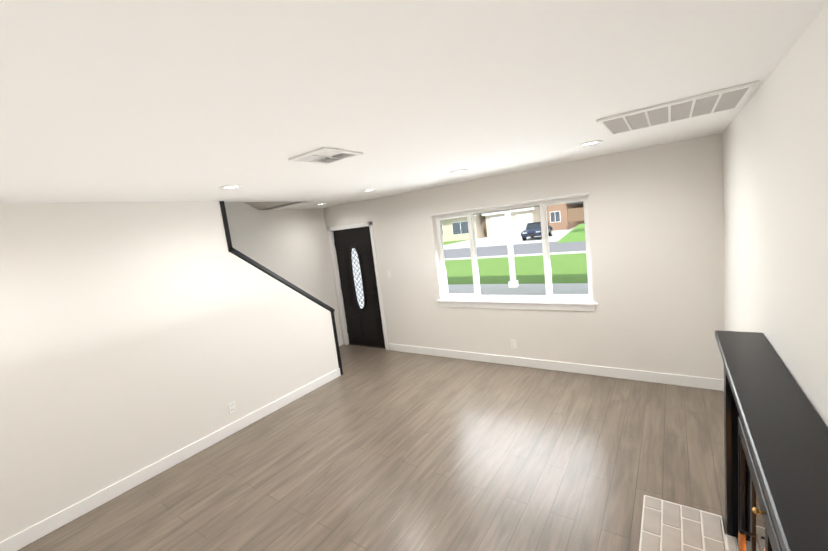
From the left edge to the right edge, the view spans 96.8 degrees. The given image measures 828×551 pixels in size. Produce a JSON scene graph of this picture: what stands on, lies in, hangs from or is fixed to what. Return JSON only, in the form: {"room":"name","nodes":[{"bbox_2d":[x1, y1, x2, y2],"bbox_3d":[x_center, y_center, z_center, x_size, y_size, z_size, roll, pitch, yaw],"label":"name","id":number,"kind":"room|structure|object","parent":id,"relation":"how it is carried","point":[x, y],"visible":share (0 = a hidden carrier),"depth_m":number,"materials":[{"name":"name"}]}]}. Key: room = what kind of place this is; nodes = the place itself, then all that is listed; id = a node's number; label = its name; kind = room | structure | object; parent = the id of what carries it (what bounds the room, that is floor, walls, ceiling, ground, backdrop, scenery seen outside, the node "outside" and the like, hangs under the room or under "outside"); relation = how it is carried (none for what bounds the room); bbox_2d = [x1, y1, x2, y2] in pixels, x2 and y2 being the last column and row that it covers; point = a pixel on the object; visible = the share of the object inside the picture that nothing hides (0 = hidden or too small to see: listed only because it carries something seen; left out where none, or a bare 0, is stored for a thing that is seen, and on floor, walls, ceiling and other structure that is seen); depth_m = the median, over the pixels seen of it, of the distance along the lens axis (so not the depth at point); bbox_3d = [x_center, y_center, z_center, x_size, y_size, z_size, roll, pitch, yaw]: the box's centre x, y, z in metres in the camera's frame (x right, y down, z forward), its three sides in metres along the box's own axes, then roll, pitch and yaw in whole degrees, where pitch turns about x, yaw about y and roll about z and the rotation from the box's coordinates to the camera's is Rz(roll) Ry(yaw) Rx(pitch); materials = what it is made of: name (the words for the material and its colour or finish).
{"room":"living room","nodes":[
{"label":"living room","id":0,"kind":"room"},
{"bbox_2d":[0,201,338,541],"bbox_3d":[-3.286,-0.587,3.047,1.140,5.000,5.280,-2,9,35],"label":"wall","id":1,"kind":"structure","parent":0,"point":[135,337],"depth_m":3.15,"materials":[{"name":"white paint"}]},
{"bbox_2d":[0,368,340,550],"bbox_3d":[-2.527,1.805,3.028,0.017,0.115,5.280,-2,9,35],"label":"baseboard","id":2,"kind":"structure","parent":1,"relation":"attached to","point":[31,534],"depth_m":3.24,"materials":[{"name":"white wood"}]},
{"bbox_2d":[228,401,235,413],"bbox_3d":[-1.930,1.400,3.898,0.008,0.116,0.072,-2,9,35],"label":"outlet","id":3,"kind":"object","parent":1,"relation":"attached to","point":[231,407],"visible":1,"depth_m":3.89,"materials":[{"name":"white plastic"}]},
{"bbox_2d":[219,201,342,374],"bbox_3d":[-1.558,0.310,4.562,0.130,2.437,1.330,-2,9,35],"label":"trim","id":4,"kind":"structure","parent":1,"relation":"attached to","point":[242,256],"depth_m":4.36,"materials":[{"name":"black paint"}]},
{"bbox_2d":[244,201,299,209],"bbox_3d":[-2.789,-1.497,3.787,0.938,1.604,2.950,-2,9,35],"label":"ceiling soffit","id":5,"kind":"structure","parent":0,"point":[261,205],"depth_m":5.11,"materials":[{"name":"grey paint"}]},
{"bbox_2d":[224,202,341,339],"bbox_3d":[-3.384,-0.625,3.813,0.100,4.900,6.620,-2,9,35],"label":"wall","id":6,"kind":"structure","parent":0,"point":[291,246],"depth_m":5.78,"materials":[{"name":"white paint"}]},
{"bbox_2d":[338,338,343,345],"bbox_3d":[-1.568,1.275,6.219,0.014,0.115,1.020,-2,9,35],"label":"baseboard","id":7,"kind":"structure","parent":6,"relation":"attached to","point":[340,341],"depth_m":6.57,"materials":[{"name":"white wood"}]},
{"bbox_2d":[17,344,737,550],"bbox_3d":[-0.891,1.758,2.580,5.490,0.060,6.620,-2,9,35],"label":"floor","id":8,"kind":"structure","parent":0,"point":[375,449],"depth_m":2.95,"materials":[{"name":"brown wood"}]},
{"bbox_2d":[639,495,738,550],"bbox_3d":[1.193,1.598,1.573,0.443,0.024,1.780,-2,9,35],"label":"hearth","id":9,"kind":"object","parent":8,"relation":"on","point":[668,526],"visible":1,"depth_m":2.13,"materials":[{"name":"brick"}]},
{"bbox_2d":[715,330,827,550],"bbox_3d":[1.441,1.031,1.303,0.435,1.152,1.830,-2,9,35],"label":"fireplace","id":10,"kind":"object","parent":8,"relation":"on","point":[776,457],"visible":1,"depth_m":1.29,"materials":[{"name":"black paint"}]},
{"bbox_2d":[0,0,827,209],"bbox_3d":[-1.186,-0.724,2.256,5.490,0.100,6.620,-2,9,35],"label":"ceiling","id":11,"kind":"structure","parent":0,"point":[144,100],"depth_m":1.32,"materials":[{"name":"white paint"}]},
{"bbox_2d":[218,185,242,188],"bbox_3d":[-1.518,-0.731,3.044,0.183,0.008,0.183,-3,8,26],"label":"recessed light","id":12,"kind":"object","parent":11,"relation":"in","point":[226,186],"depth_m":3.03,"materials":[{"name":"white"}]},
{"bbox_2d":[288,147,362,164],"bbox_3d":[-0.552,-0.749,2.315,0.330,0.014,0.330,-2,9,35],"label":"ceiling vent","id":13,"kind":"object","parent":11,"relation":"in","point":[325,155],"visible":1,"depth_m":2.29,"materials":[{"name":"white metal"}]},
{"bbox_2d":[450,169,467,172],"bbox_3d":[0.455,-1.056,3.738,0.183,0.008,0.183,-5,8,11],"label":"recessed light","id":14,"kind":"object","parent":11,"relation":"in","point":[456,171],"depth_m":3.72,"materials":[{"name":"white"}]},
{"bbox_2d":[578,140,602,146],"bbox_3d":[1.438,-1.077,2.998,0.183,0.008,0.183,-3,8,29],"label":"recessed light","id":15,"kind":"object","parent":11,"relation":"in","point":[596,141],"depth_m":2.98,"materials":[{"name":"white"}]},
{"bbox_2d":[596,81,758,135],"bbox_3d":[1.563,-0.990,2.248,0.725,0.016,0.600,-2,9,35],"label":"ceiling vent","id":16,"kind":"object","parent":11,"relation":"in","point":[731,98],"visible":1,"depth_m":2.18,"materials":[{"name":"white metal"}]},
{"bbox_2d":[323,133,723,378],"bbox_3d":[0.785,-0.030,5.027,5.490,2.440,0.160,-2,9,35],"label":"wall","id":17,"kind":"structure","parent":0,"point":[656,223],"depth_m":3.98,"materials":[{"name":"white paint"}]},
{"bbox_2d":[328,221,388,349],"bbox_3d":[-0.908,0.184,6.245,1.014,2.102,0.174,-2,9,35],"label":"door frame","id":18,"kind":"structure","parent":17,"relation":"attached to","point":[337,277],"depth_m":6.30,"materials":[{"name":"white painted wood"}]},
{"bbox_2d":[333,226,384,346],"bbox_3d":[-0.934,0.218,6.211,0.884,2.018,0.125,-2,9,35],"label":"door","id":19,"kind":"structure","parent":17,"relation":"in","point":[355,261],"depth_m":6.21,"materials":[{"name":"black wood"}]},
{"bbox_2d":[430,192,592,300],"bbox_3d":[1.168,-0.286,4.687,2.040,1.222,0.159,-2,9,35],"label":"window","id":20,"kind":"structure","parent":17,"relation":"in","point":[541,203],"depth_m":4.54,"materials":[{"name":"white"}]},
{"bbox_2d":[511,340,516,348],"bbox_3d":[1.292,0.889,4.765,0.072,0.116,0.008,-2,9,35],"label":"outlet","id":21,"kind":"object","parent":17,"relation":"attached to","point":[513,343],"visible":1,"depth_m":4.76,"materials":[{"name":"white plastic"}]},
{"bbox_2d":[437,300,597,310],"bbox_3d":[1.223,0.372,4.739,2.090,0.100,0.119,-2,9,35],"label":"window sill","id":22,"kind":"structure","parent":17,"relation":"attached to","point":[570,306],"depth_m":4.59,"materials":[{"name":"white wood"}]},
{"bbox_2d":[389,343,719,389],"bbox_3d":[1.314,1.118,4.794,4.205,0.115,0.017,-2,9,35],"label":"baseboard","id":23,"kind":"structure","parent":17,"relation":"attached to","point":[656,377],"depth_m":4.37,"materials":[{"name":"white wood"}]},
{"bbox_2d":[723,3,827,427],"bbox_3d":[1.361,0.492,0.736,0.570,2.500,6.620,-2,9,35],"label":"wall","id":24,"kind":"structure","parent":0,"point":[775,174],"depth_m":1.53,"materials":[{"name":"white paint"}]},
{"bbox_2d":[720,379,723,390],"bbox_3d":[2.500,1.233,2.832,0.014,0.115,1.825,-2,9,35],"label":"baseboard","id":25,"kind":"structure","parent":24,"relation":"attached to","point":[721,380],"depth_m":3.59,"materials":[{"name":"white wood"}]},
{"label":"outside","id":26,"kind":"structure","parent":0,"visible":0},
{"bbox_2d":[443,227,587,284],"bbox_3d":[14.410,-5.496,47.125,110.000,0.200,85.079,-2,9,35],"label":"ground","id":27,"kind":"structure","parent":26,"point":[534,275],"depth_m":18.30,"materials":[{"name":"green plant"}]},
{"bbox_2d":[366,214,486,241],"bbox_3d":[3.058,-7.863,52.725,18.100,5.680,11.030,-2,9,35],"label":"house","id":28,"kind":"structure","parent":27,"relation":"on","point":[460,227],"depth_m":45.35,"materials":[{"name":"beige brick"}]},
{"bbox_2d":[448,283,588,295],"bbox_3d":[2.931,0.844,8.013,11.000,0.050,6.778,-2,9,35],"label":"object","id":29,"kind":"object","parent":27,"relation":"on","point":[524,289],"depth_m":10.84,"materials":[{"name":"grey concrete"}]},
{"bbox_2d":[504,210,518,287],"bbox_3d":[4.137,-0.829,10.397,10.140,2.349,0.240,-2,9,35],"label":"column","id":30,"kind":"structure","parent":29,"relation":"on","point":[512,272],"depth_m":11.18,"materials":[{"name":"white"}]},
{"bbox_2d":[473,205,539,214],"bbox_3d":[4.282,-2.281,10.050,11.000,0.564,0.165,-2,9,35],"label":"beam","id":31,"kind":"structure","parent":30,"relation":"on","point":[507,210],"depth_m":11.09,"materials":[{"name":"grey"}]},
{"bbox_2d":[482,201,583,237],"bbox_3d":[15.591,-8.678,46.579,9.300,5.930,13.130,-2,9,35],"label":"house","id":32,"kind":"structure","parent":27,"relation":"on","point":[518,221],"depth_m":42.16,"materials":[{"name":"beige brick"}]},
{"bbox_2d":[521,221,552,240],"bbox_3d":[10.921,-4.010,32.562,1.860,1.430,4.614,-2,9,31],"label":"car","id":33,"kind":"object","parent":27,"relation":"on","point":[535,227],"depth_m":31.63,"materials":[{"name":"blue paint"}]},
{"bbox_2d":[556,223,585,242],"bbox_3d":[24.067,-4.450,26.406,22.400,0.799,18.000,-2,9,35],"label":"lawn","id":34,"kind":"structure","parent":27,"relation":"on","point":[571,235],"depth_m":27.16,"materials":[{"name":"green plant"}]},
{"bbox_2d":[568,207,583,221],"bbox_3d":[21.377,-6.624,36.572,11.390,1.499,0.130,-2,9,35],"label":"fence","id":35,"kind":"object","parent":34,"relation":"on","point":[572,217],"depth_m":39.33,"materials":[{"name":"brown wood"}]}
]}

